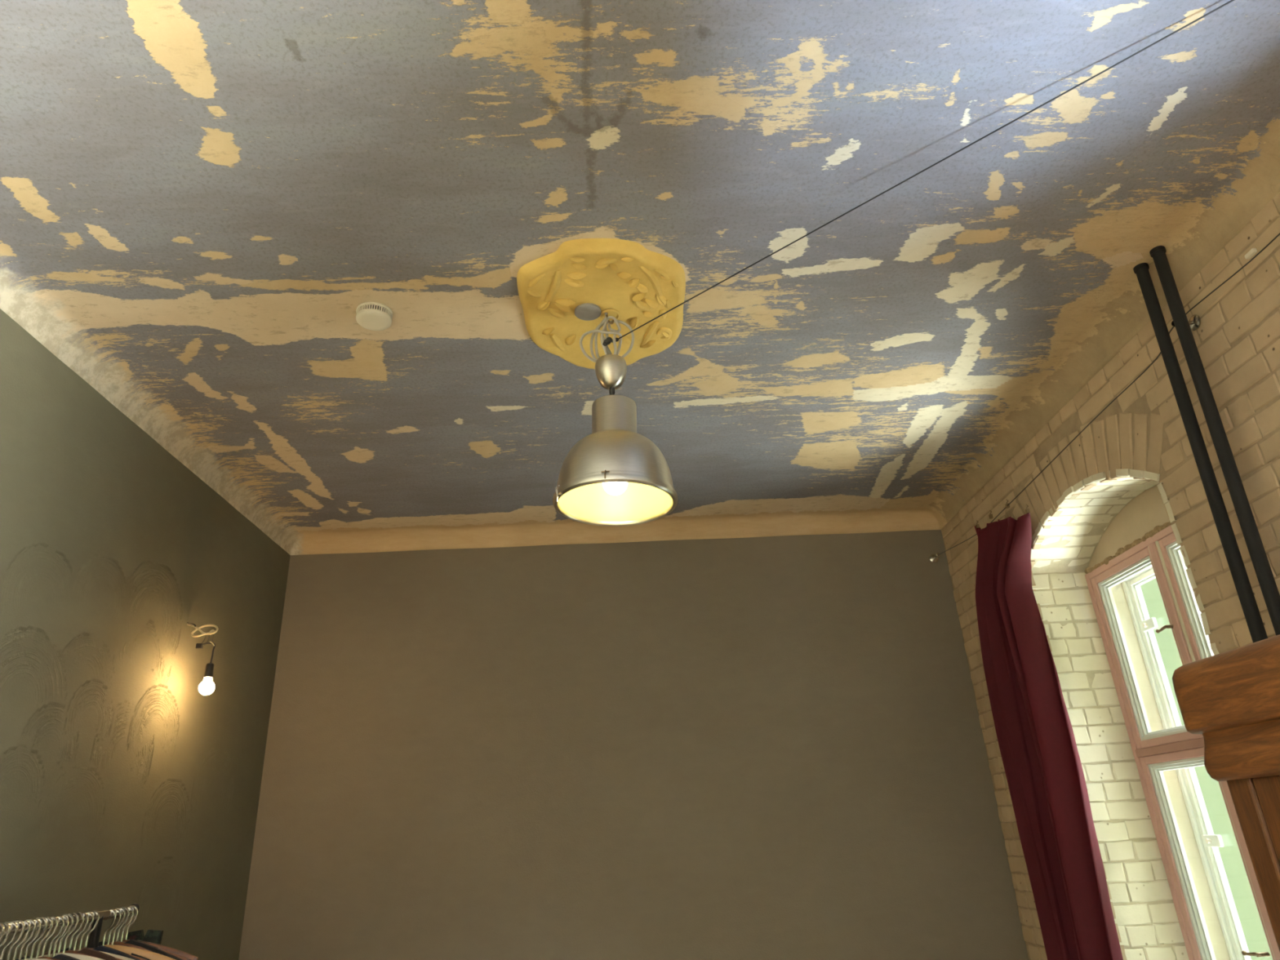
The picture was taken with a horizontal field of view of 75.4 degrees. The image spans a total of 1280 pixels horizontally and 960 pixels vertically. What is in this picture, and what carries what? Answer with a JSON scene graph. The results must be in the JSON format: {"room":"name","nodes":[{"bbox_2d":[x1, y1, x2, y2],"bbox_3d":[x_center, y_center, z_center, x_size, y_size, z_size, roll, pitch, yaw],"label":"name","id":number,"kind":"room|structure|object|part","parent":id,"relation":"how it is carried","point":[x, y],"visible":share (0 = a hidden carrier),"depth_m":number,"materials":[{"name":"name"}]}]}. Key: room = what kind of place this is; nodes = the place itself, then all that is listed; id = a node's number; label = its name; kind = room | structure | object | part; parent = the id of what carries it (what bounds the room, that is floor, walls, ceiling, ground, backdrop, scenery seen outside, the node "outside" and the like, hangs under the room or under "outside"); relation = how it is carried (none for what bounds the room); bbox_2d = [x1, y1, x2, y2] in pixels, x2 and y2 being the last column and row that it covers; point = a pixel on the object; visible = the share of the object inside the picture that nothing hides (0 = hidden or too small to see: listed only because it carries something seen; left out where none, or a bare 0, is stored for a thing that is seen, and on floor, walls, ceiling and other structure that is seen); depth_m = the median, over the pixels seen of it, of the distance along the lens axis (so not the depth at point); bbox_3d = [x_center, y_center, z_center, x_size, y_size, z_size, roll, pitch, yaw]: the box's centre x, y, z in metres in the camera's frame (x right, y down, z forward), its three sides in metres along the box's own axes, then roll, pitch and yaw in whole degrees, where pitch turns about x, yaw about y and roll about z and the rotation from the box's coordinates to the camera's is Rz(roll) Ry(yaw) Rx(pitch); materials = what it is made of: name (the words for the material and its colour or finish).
{"room":"bedroom","nodes":[
{"label":"bedroom","id":0,"kind":"room"},
{"bbox_2d":[0,308,290,959],"bbox_3d":[-2.018,0.331,0.899,0.250,3.500,7.170,-2,-24,-2],"label":"wall","id":1,"kind":"structure","parent":0,"point":[123,783],"depth_m":3.10,"materials":[{"name":"green paint"}]},
{"bbox_2d":[186,622,218,694],"bbox_3d":[-1.876,0.747,3.506,0.206,0.328,0.079,-9,-24,14],"label":"lamp","id":2,"kind":"object","parent":1,"relation":"hanging from","point":[206,686],"visible":1,"depth_m":3.47,"materials":[{"name":"white glass"}]},
{"bbox_3d":[-1.802,0.858,3.447,0.060,0.071,0.060,-2,-24,-2],"label":"light bulb","id":3,"kind":"part","parent":2,"relation":"part of","materials":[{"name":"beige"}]},
{"bbox_2d":[203,662,214,678],"bbox_3d":[-1.805,0.798,3.473,0.037,0.060,0.037,-2,-24,-2],"label":"socket","id":4,"kind":"object","parent":2,"relation":"attached to","point":[209,670],"depth_m":3.46,"materials":[{"name":"black plastic"}]},
{"bbox_3d":[-1.831,0.734,3.501,0.063,0.098,0.007,-2,-24,-2],"label":"cord","id":5,"kind":"part","parent":2,"relation":"part of","materials":[{"name":"black plastic"}]},
{"bbox_2d":[238,529,1028,959],"bbox_3d":[0.094,1.736,4.367,4.583,3.500,0.250,-2,-24,-2],"label":"wall","id":6,"kind":"structure","parent":0,"point":[766,748],"depth_m":4.35,"materials":[{"name":"paint"}]},
{"bbox_2d":[929,552,940,563],"bbox_3d":[1.709,0.442,4.780,0.052,0.052,0.074,-2,-24,-2],"label":"anchor","id":7,"kind":"object","parent":6,"relation":"attached to","point":[934,558],"visible":1,"depth_m":4.80,"materials":[{"name":"silver metal"}]},
{"bbox_3d":[1.709,0.440,4.776,0.024,0.024,0.065,-2,-24,-2],"label":"post","id":8,"kind":"part","parent":7,"relation":"part of","materials":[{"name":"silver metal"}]},
{"bbox_2d":[0,0,1279,555],"bbox_3d":[-0.074,-1.111,1.576,3.843,0.103,7.200,-2,-24,-2],"label":"ceiling","id":9,"kind":"structure","parent":0,"point":[201,201],"depth_m":2.47,"materials":[{"name":"paint"}]},
{"bbox_2d":[355,302,392,330],"bbox_3d":[-0.906,-0.555,2.825,0.120,0.042,0.120,-2,-24,-2],"label":"smoke detector","id":10,"kind":"object","parent":9,"relation":"attached to","point":[373,316],"visible":1,"depth_m":2.80,"materials":[{"name":"white plastic"}]},
{"bbox_3d":[-0.907,-0.571,2.832,0.120,0.008,0.120,-2,-24,-2],"label":"mounting plate","id":11,"kind":"part","parent":10,"relation":"part of","materials":[{"name":"white plastic"}]},
{"bbox_2d":[516,238,685,368],"bbox_3d":[-0.126,-0.575,2.875,0.565,0.039,0.749,-2,-24,-2],"label":"rosette","id":12,"kind":"object","parent":9,"relation":"attached to","point":[566,293],"visible":0.98,"depth_m":2.78,"materials":[{"name":"yellow paint"}]},
{"bbox_3d":[-0.355,-0.621,2.738,0.060,0.028,0.028,18,-31,-39],"label":"stem","id":13,"kind":"part","parent":12,"relation":"part of","materials":[{"name":"yellow paint"}]},
{"bbox_3d":[-0.337,-0.649,2.675,0.028,0.028,0.103,17,-30,-38],"label":"stem","id":14,"kind":"part","parent":12,"relation":"part of","materials":[{"name":"yellow paint"}]},
{"bbox_3d":[-0.282,-0.634,2.716,0.031,0.028,0.188,5,-25,-18],"label":"stem","id":15,"kind":"part","parent":12,"relation":"part of","materials":[{"name":"yellow paint"}]},
{"bbox_3d":[-0.324,-0.489,3.044,0.077,0.028,0.028,8,-26,-23],"label":"stem","id":16,"kind":"part","parent":12,"relation":"part of","materials":[{"name":"yellow paint"}]},
{"bbox_3d":[-0.300,-0.503,3.014,0.028,0.028,0.111,-9,-24,15],"label":"stem","id":17,"kind":"part","parent":12,"relation":"part of","materials":[{"name":"yellow paint"}]},
{"bbox_3d":[-0.199,-0.693,2.591,0.053,0.028,0.028,4,-24,-15],"label":"stem","id":18,"kind":"part","parent":12,"relation":"part of","materials":[{"name":"yellow paint"}]},
{"bbox_3d":[-0.106,-0.691,2.606,0.069,0.028,0.029,-10,-25,17],"label":"stem","id":19,"kind":"part","parent":12,"relation":"part of","materials":[{"name":"yellow paint"}]},
{"bbox_2d":[552,312,677,526],"bbox_3d":[-0.092,-0.243,2.723,0.391,0.732,0.392,-2,-24,-2],"label":"pendant lamp","id":20,"kind":"object","parent":12,"relation":"hanging from","point":[615,475],"visible":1,"depth_m":2.65,"materials":[{"name":"metal"}]},
{"bbox_3d":[-0.080,-0.016,2.625,0.080,0.132,0.080,-2,-24,-2],"label":"light bulb","id":21,"kind":"part","parent":20,"relation":"part of","materials":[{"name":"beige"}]},
{"bbox_3d":[-0.085,-0.089,2.657,0.377,0.348,0.377,-2,-24,-2],"label":"lamp shade","id":22,"kind":"part","parent":20,"relation":"part of","materials":[{"name":"metal"}]},
{"bbox_3d":[0.007,-0.600,2.827,0.085,0.028,0.041,12,-28,-31],"label":"stem","id":23,"kind":"part","parent":12,"relation":"part of","materials":[{"name":"yellow paint"}]},
{"bbox_3d":[0.035,-0.531,2.988,0.028,0.028,0.154,6,-25,-19],"label":"stem","id":24,"kind":"part","parent":12,"relation":"part of","materials":[{"name":"yellow paint"}]},
{"bbox_3d":[0.044,-0.652,2.713,0.035,0.028,0.193,-11,-25,19],"label":"stem","id":25,"kind":"part","parent":12,"relation":"part of","materials":[{"name":"yellow paint"}]},
{"bbox_3d":[0.073,-0.671,2.673,0.029,0.028,0.076,-20,-29,34],"label":"stem","id":26,"kind":"part","parent":12,"relation":"part of","materials":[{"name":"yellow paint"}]},
{"bbox_3d":[0.079,-0.581,2.881,0.028,0.028,0.047,-5,-24,5],"label":"stem","id":27,"kind":"part","parent":12,"relation":"part of","materials":[{"name":"yellow paint"}]},
{"bbox_3d":[0.088,-0.532,2.993,0.060,0.028,0.082,-2,-24,-2],"label":"stem","id":28,"kind":"part","parent":12,"relation":"part of","materials":[{"name":"yellow paint"}]},
{"bbox_3d":[0.092,-0.605,2.826,0.028,0.028,0.046,-6,-24,8],"label":"stem","id":29,"kind":"part","parent":12,"relation":"part of","materials":[{"name":"yellow paint"}]},
{"bbox_2d":[617,0,1234,339],"bbox_3d":[0.684,-0.805,2.315,1.933,0.137,0.004,-19,-28,33],"label":"wire","id":30,"kind":"object","parent":9,"relation":"attached to","point":[1231,1],"visible":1,"depth_m":2.21,"materials":[{"name":"black plastic"}]},
{"bbox_2d":[941,191,1279,959],"bbox_3d":[2.181,0.175,1.032,0.592,3.500,7.171,-2,-24,-2],"label":"wall","id":31,"kind":"structure","parent":0,"point":[1237,339],"depth_m":2.79,"materials":[{"name":"brick"}]},
{"bbox_2d":[973,499,1123,959],"bbox_3d":[1.776,1.512,3.483,0.138,2.987,0.735,-2,-24,-2],"label":"curtain","id":32,"kind":"object","parent":31,"relation":"attached to","point":[1041,758],"visible":1,"depth_m":3.62,"materials":[{"name":"fabric"}]},
{"bbox_2d":[1031,468,1219,959],"bbox_3d":[1.999,0.983,3.077,0.317,2.071,1.131,-2,-24,-2],"label":"window reveal","id":33,"kind":"structure","parent":31,"relation":"attached to","point":[1147,921],"depth_m":3.56,"materials":[{"name":"white brick"}]},
{"bbox_2d":[1084,483,1279,959],"bbox_3d":[2.074,0.996,3.072,0.527,2.096,1.150,-2,-24,-2],"label":"window","id":34,"kind":"structure","parent":31,"relation":"in","point":[1140,546],"depth_m":3.41,"materials":[{"name":"beige paint"}]},
{"bbox_3d":[2.155,0.136,3.450,0.087,0.226,1.082,-2,-24,-2],"label":"lintel panel","id":35,"kind":"part","parent":34,"relation":"part of","materials":[{"name":"beige paint"}]},
{"bbox_3d":[2.168,1.060,3.046,0.055,1.810,1.076,-2,-24,-2],"label":"frame","id":36,"kind":"part","parent":34,"relation":"part of","materials":[{"name":"pink paint"}]},
{"bbox_3d":[2.244,0.645,3.682,0.012,0.022,0.021,-2,-24,-2],"label":"latch knob","id":37,"kind":"part","parent":34,"relation":"part of","materials":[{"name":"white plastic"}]},
{"bbox_3d":[2.090,0.591,3.300,0.046,0.018,0.091,10,-27,-27],"label":"handle","id":38,"kind":"part","parent":34,"relation":"part of","materials":[{"name":"gold metal"}]},
{"bbox_3d":[2.285,1.451,3.331,0.012,0.022,0.021,-2,-24,-2],"label":"latch knob","id":39,"kind":"part","parent":34,"relation":"part of","materials":[{"name":"white plastic"}]},
{"bbox_3d":[2.142,1.656,2.894,0.046,0.018,0.091,10,-27,-27],"label":"handle","id":40,"kind":"part","parent":34,"relation":"part of","materials":[{"name":"gold metal"}]},
{"bbox_2d":[1171,314,1200,330],"bbox_3d":[1.769,-0.510,2.694,0.074,0.052,0.052,-2,-24,-2],"label":"anchor","id":41,"kind":"object","parent":31,"relation":"attached to","point":[1194,322],"visible":0.68,"depth_m":2.69,"materials":[{"name":"silver metal"}]},
{"bbox_2d":[937,232,1279,555],"bbox_3d":[1.733,-0.114,3.461,0.016,0.115,2.806,-2,-24,-2],"label":"wire","id":42,"kind":"object","parent":41,"relation":"attached to","point":[1278,234],"visible":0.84,"depth_m":2.88,"materials":[{"name":"black plastic"}]},
{"bbox_2d":[1244,248,1257,259],"bbox_3d":[1.753,-0.650,2.378,0.012,0.014,0.036,-2,-24,-2],"label":"clip","id":43,"kind":"object","parent":42,"relation":"attached to","point":[1252,251],"visible":1,"depth_m":2.37,"materials":[{"name":"white plastic"}]},
{"bbox_3d":[1.765,-0.510,2.694,0.065,0.024,0.024,-2,-24,-2],"label":"post","id":44,"kind":"part","parent":41,"relation":"part of","materials":[{"name":"silver metal"}]},
{"bbox_3d":[1.801,-0.512,2.695,0.010,0.052,0.052,-2,-24,-2],"label":"wall plate","id":45,"kind":"part","parent":41,"relation":"part of","materials":[{"name":"silver metal"}]},
{"bbox_3d":[0.257,1.944,0.230,4.633,0.200,7.670,-2,-24,-2],"label":"floor","id":46,"kind":"structure","parent":0,"visible":0},
{"bbox_2d":[0,902,139,947],"bbox_3d":[-1.488,1.652,1.494,0.440,1.492,1.603,-2,-24,-2],"label":"clothes rack","id":47,"kind":"object","parent":46,"relation":"on","point":[94,938],"visible":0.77,"depth_m":2.30,"materials":[{"name":"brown metal"}]},
{"bbox_2d":[0,923,4,942],"bbox_3d":[-1.520,1.145,1.923,0.432,0.210,0.006,-1,-24,-4],"label":"clothes hanger","id":48,"kind":"object","parent":47,"relation":"hanging from","point":[2,926],"visible":1,"depth_m":1.96,"materials":[{"name":"silver metal"}]},
{"bbox_2d":[0,921,10,947],"bbox_3d":[-1.522,1.136,1.956,0.420,0.166,0.035,-1,-24,-5],"label":"clothes hanger","id":49,"kind":"object","parent":47,"relation":"hanging from","point":[6,924],"visible":1,"depth_m":1.97,"materials":[{"name":"silver metal"}]},
{"bbox_2d":[0,921,17,959],"bbox_3d":[-1.520,1.165,1.965,0.432,0.210,0.005,-1,-24,-4],"label":"clothes hanger","id":50,"kind":"object","parent":47,"relation":"hanging from","point":[15,924],"visible":0.77,"depth_m":1.99,"materials":[{"name":"silver metal"}]},
{"bbox_2d":[7,920,25,959],"bbox_3d":[-1.521,1.173,1.989,0.432,0.210,0.006,-1,-24,-4],"label":"clothes hanger","id":51,"kind":"object","parent":47,"relation":"hanging from","point":[14,921],"visible":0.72,"depth_m":2.02,"materials":[{"name":"silver metal"}]},
{"bbox_2d":[13,920,30,959],"bbox_3d":[-1.522,1.167,2.022,0.420,0.166,0.035,-1,-24,-5],"label":"clothes hanger","id":52,"kind":"object","parent":47,"relation":"hanging from","point":[24,921],"visible":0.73,"depth_m":2.03,"materials":[{"name":"silver metal"}]},
{"bbox_2d":[18,918,35,959],"bbox_3d":[-1.521,1.191,2.027,0.432,0.210,0.005,-1,-24,-4],"label":"clothes hanger","id":53,"kind":"object","parent":47,"relation":"hanging from","point":[28,919],"visible":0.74,"depth_m":2.05,"materials":[{"name":"silver metal"}]},
{"bbox_2d":[23,919,40,959],"bbox_3d":[-1.522,1.201,2.044,0.432,0.210,0.005,-1,-24,-5],"label":"clothes hanger","id":54,"kind":"object","parent":47,"relation":"hanging from","point":[36,920],"visible":0.73,"depth_m":2.07,"materials":[{"name":"silver metal"}]},
{"bbox_2d":[22,916,52,959],"bbox_3d":[-1.524,1.190,2.082,0.420,0.166,0.035,-1,-24,-4],"label":"clothes hanger","id":55,"kind":"object","parent":47,"relation":"hanging from","point":[37,917],"visible":0.72,"depth_m":2.09,"materials":[{"name":"silver metal"}]},
{"bbox_2d":[35,916,53,958],"bbox_3d":[-1.522,1.218,2.088,0.432,0.210,0.005,-1,-24,-4],"label":"clothes hanger","id":56,"kind":"object","parent":47,"relation":"hanging from","point":[50,919],"visible":0.71,"depth_m":2.11,"materials":[{"name":"silver metal"}]},
{"bbox_2d":[34,915,59,959],"bbox_3d":[-1.524,1.209,2.121,0.420,0.166,0.035,-1,-24,-5],"label":"clothes hanger","id":57,"kind":"object","parent":47,"relation":"hanging from","point":[55,918],"visible":0.71,"depth_m":2.12,"materials":[{"name":"silver metal"}]},
{"bbox_2d":[15,953,79,959],"bbox_3d":[-1.506,1.554,1.963,0.430,0.748,0.022,-1,-24,-6],"label":"garment","id":58,"kind":"object","parent":57,"relation":"hanging from","point":[61,957],"visible":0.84,"depth_m":2.11,"materials":[{"name":"black fabric"}]},
{"bbox_2d":[47,915,64,956],"bbox_3d":[-1.523,1.238,2.130,0.432,0.210,0.005,-1,-24,-4],"label":"clothes hanger","id":59,"kind":"object","parent":47,"relation":"hanging from","point":[60,917],"visible":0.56,"depth_m":2.15,"materials":[{"name":"silver metal"}]},
{"bbox_2d":[52,915,68,956],"bbox_3d":[-1.523,1.247,2.147,0.432,0.210,0.005,-1,-24,-5],"label":"clothes hanger","id":60,"kind":"object","parent":47,"relation":"hanging from","point":[64,917],"visible":0.58,"depth_m":2.17,"materials":[{"name":"silver metal"}]},
{"bbox_3d":[-1.521,0.985,1.776,0.025,0.025,1.587,-2,-24,-2],"label":"rail","id":61,"kind":"part","parent":47,"relation":"part of","materials":[{"name":"silver metal"}]},
{"bbox_2d":[33,913,103,959],"bbox_3d":[-1.525,1.234,2.182,0.420,0.166,0.035,-1,-24,-4],"label":"clothes hanger","id":62,"kind":"object","parent":47,"relation":"hanging from","point":[80,957],"visible":0.71,"depth_m":2.17,"materials":[{"name":"silver metal"}]},
{"bbox_2d":[62,912,78,952],"bbox_3d":[-1.524,1.259,2.187,0.432,0.210,0.005,-1,-24,-5],"label":"clothes hanger","id":63,"kind":"object","parent":47,"relation":"hanging from","point":[71,913],"visible":0.64,"depth_m":2.21,"materials":[{"name":"silver metal"}]},
{"bbox_2d":[72,912,88,950],"bbox_3d":[-1.524,1.281,2.227,0.432,0.210,0.005,-1,-24,-4],"label":"clothes hanger","id":64,"kind":"object","parent":47,"relation":"hanging from","point":[83,913],"visible":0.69,"depth_m":2.25,"materials":[{"name":"silver metal"}]},
{"bbox_2d":[59,911,123,959],"bbox_3d":[-1.526,1.252,2.224,0.420,0.166,0.035,-1,-24,-5],"label":"clothes hanger","id":65,"kind":"object","parent":47,"relation":"hanging from","point":[69,951],"visible":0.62,"depth_m":2.22,"materials":[{"name":"silver metal"}]},
{"bbox_2d":[34,947,119,959],"bbox_3d":[-1.508,1.596,2.067,0.430,0.748,0.021,-1,-24,-5],"label":"garment","id":66,"kind":"object","parent":65,"relation":"hanging from","point":[87,951],"visible":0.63,"depth_m":2.21,"materials":[{"name":"brown fabric"}]},
{"bbox_2d":[77,911,134,959],"bbox_3d":[-1.526,1.272,2.264,0.420,0.166,0.035,-1,-24,-4],"label":"clothes hanger","id":67,"kind":"object","parent":47,"relation":"hanging from","point":[89,913],"visible":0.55,"depth_m":2.26,"materials":[{"name":"silver metal"}]},
{"bbox_2d":[102,908,115,945],"bbox_3d":[-1.526,1.334,2.350,0.432,0.210,0.005,-1,-24,-4],"label":"clothes hanger","id":68,"kind":"object","parent":47,"relation":"hanging from","point":[112,910],"visible":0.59,"depth_m":2.37,"materials":[{"name":"silver metal"}]},
{"bbox_2d":[75,910,146,959],"bbox_3d":[-1.527,1.281,2.289,0.420,0.166,0.035,-1,-24,-5],"label":"clothes hanger","id":69,"kind":"object","parent":47,"relation":"hanging from","point":[93,911],"visible":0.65,"depth_m":2.29,"materials":[{"name":"silver metal"}]},
{"bbox_2d":[59,945,139,959],"bbox_3d":[-1.509,1.626,2.131,0.430,0.748,0.021,-1,-24,-5],"label":"garment","id":70,"kind":"object","parent":69,"relation":"hanging from","point":[102,948],"visible":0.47,"depth_m":2.27,"materials":[{"name":"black fabric"}]},
{"bbox_2d":[111,906,125,945],"bbox_3d":[-1.527,1.352,2.394,0.432,0.210,0.005,-1,-24,-4],"label":"clothes hanger","id":71,"kind":"object","parent":47,"relation":"hanging from","point":[122,908],"visible":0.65,"depth_m":2.42,"materials":[{"name":"silver metal"}]},
{"bbox_2d":[120,906,133,942],"bbox_3d":[-1.528,1.371,2.435,0.432,0.210,0.005,-1,-24,-4],"label":"clothes hanger","id":72,"kind":"object","parent":47,"relation":"hanging from","point":[130,908],"visible":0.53,"depth_m":2.46,"materials":[{"name":"silver metal"}]},
{"bbox_2d":[97,908,175,959],"bbox_3d":[-1.528,1.328,2.387,0.420,0.166,0.035,-1,-24,-5],"label":"clothes hanger","id":73,"kind":"object","parent":47,"relation":"hanging from","point":[148,954],"visible":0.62,"depth_m":2.37,"materials":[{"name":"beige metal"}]},
{"bbox_2d":[131,952,151,959],"bbox_3d":[-1.509,1.688,2.223,0.430,0.748,0.020,-1,-24,-5],"label":"garment","id":74,"kind":"object","parent":73,"relation":"hanging from","point":[133,954],"visible":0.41,"depth_m":2.36,"materials":[{"name":"black fabric"}]},
{"bbox_2d":[126,928,163,944],"bbox_3d":[-1.478,1.731,2.350,0.105,0.805,0.021,-1,-24,-4],"label":"garment","id":75,"kind":"object","parent":47,"relation":"hanging from","point":[155,936],"visible":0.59,"depth_m":2.50,"materials":[{"name":"fabric"}]},
{"bbox_2d":[103,906,191,959],"bbox_3d":[-1.529,1.342,2.429,0.420,0.166,0.035,-1,-24,-4],"label":"clothes hanger","id":76,"kind":"object","parent":47,"relation":"hanging from","point":[117,943],"visible":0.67,"depth_m":2.42,"materials":[{"name":"silver metal"}]},
{"bbox_2d":[86,939,182,959],"bbox_3d":[-1.511,1.687,2.271,0.430,0.748,0.022,-1,-24,-4],"label":"garment","id":77,"kind":"object","parent":76,"relation":"hanging from","point":[151,948],"visible":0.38,"depth_m":2.41,"materials":[{"name":"black fabric"}]},
{"bbox_2d":[111,905,198,959],"bbox_3d":[-1.529,1.361,2.472,0.420,0.166,0.035,-1,-24,-4],"label":"clothes hanger","id":78,"kind":"object","parent":47,"relation":"hanging from","point":[187,955],"visible":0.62,"depth_m":2.46,"materials":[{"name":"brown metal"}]},
{"bbox_2d":[1133,262,1267,642],"bbox_3d":[1.767,0.806,2.192,0.047,3.311,0.149,-2,-24,-2],"label":"pipe","id":79,"kind":"object","parent":46,"relation":"on","point":[1230,547],"visible":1,"depth_m":2.53,"materials":[{"name":"black metal"}]},
{"bbox_2d":[1149,245,1279,635],"bbox_3d":[1.774,0.773,2.116,0.048,3.311,0.156,-2,-24,-2],"label":"pipe","id":80,"kind":"object","parent":46,"relation":"on","point":[1271,595],"visible":1,"depth_m":2.46,"materials":[{"name":"black metal"}]},
{"bbox_2d":[1172,634,1279,951],"bbox_3d":[1.353,1.007,0.792,0.561,1.862,1.062,-2,-24,-2],"label":"tall cabinet","id":81,"kind":"object","parent":46,"relation":"on","point":[1231,698],"visible":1,"depth_m":1.44,"materials":[{"name":"brown wood"}]},
{"bbox_3d":[1.315,0.251,1.122,0.561,0.210,1.062,-2,-24,-2],"label":"cornice","id":82,"kind":"part","parent":81,"relation":"part of","materials":[{"name":"brown wood"}]},
{"bbox_3d":[1.125,1.151,0.958,0.018,1.552,0.421,-2,-24,-2],"label":"door","id":83,"kind":"part","parent":81,"relation":"part of","materials":[{"name":"brown wood"}]},
{"label":"outside","id":84,"kind":"structure","parent":0,"visible":0},
{"bbox_3d":[16.621,4.494,0.474,27.100,0.200,28.000,-2,-24,-2],"label":"ground","id":85,"kind":"structure","parent":84,"visible":0},
{"bbox_2d":[1140,567,1272,959],"bbox_3d":[7.143,-0.465,3.586,0.670,12.250,22.200,-2,-24,-2],"label":"neighbouring house","id":86,"kind":"structure","parent":85,"relation":"on","point":[1255,936],"depth_m":9.77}
]}

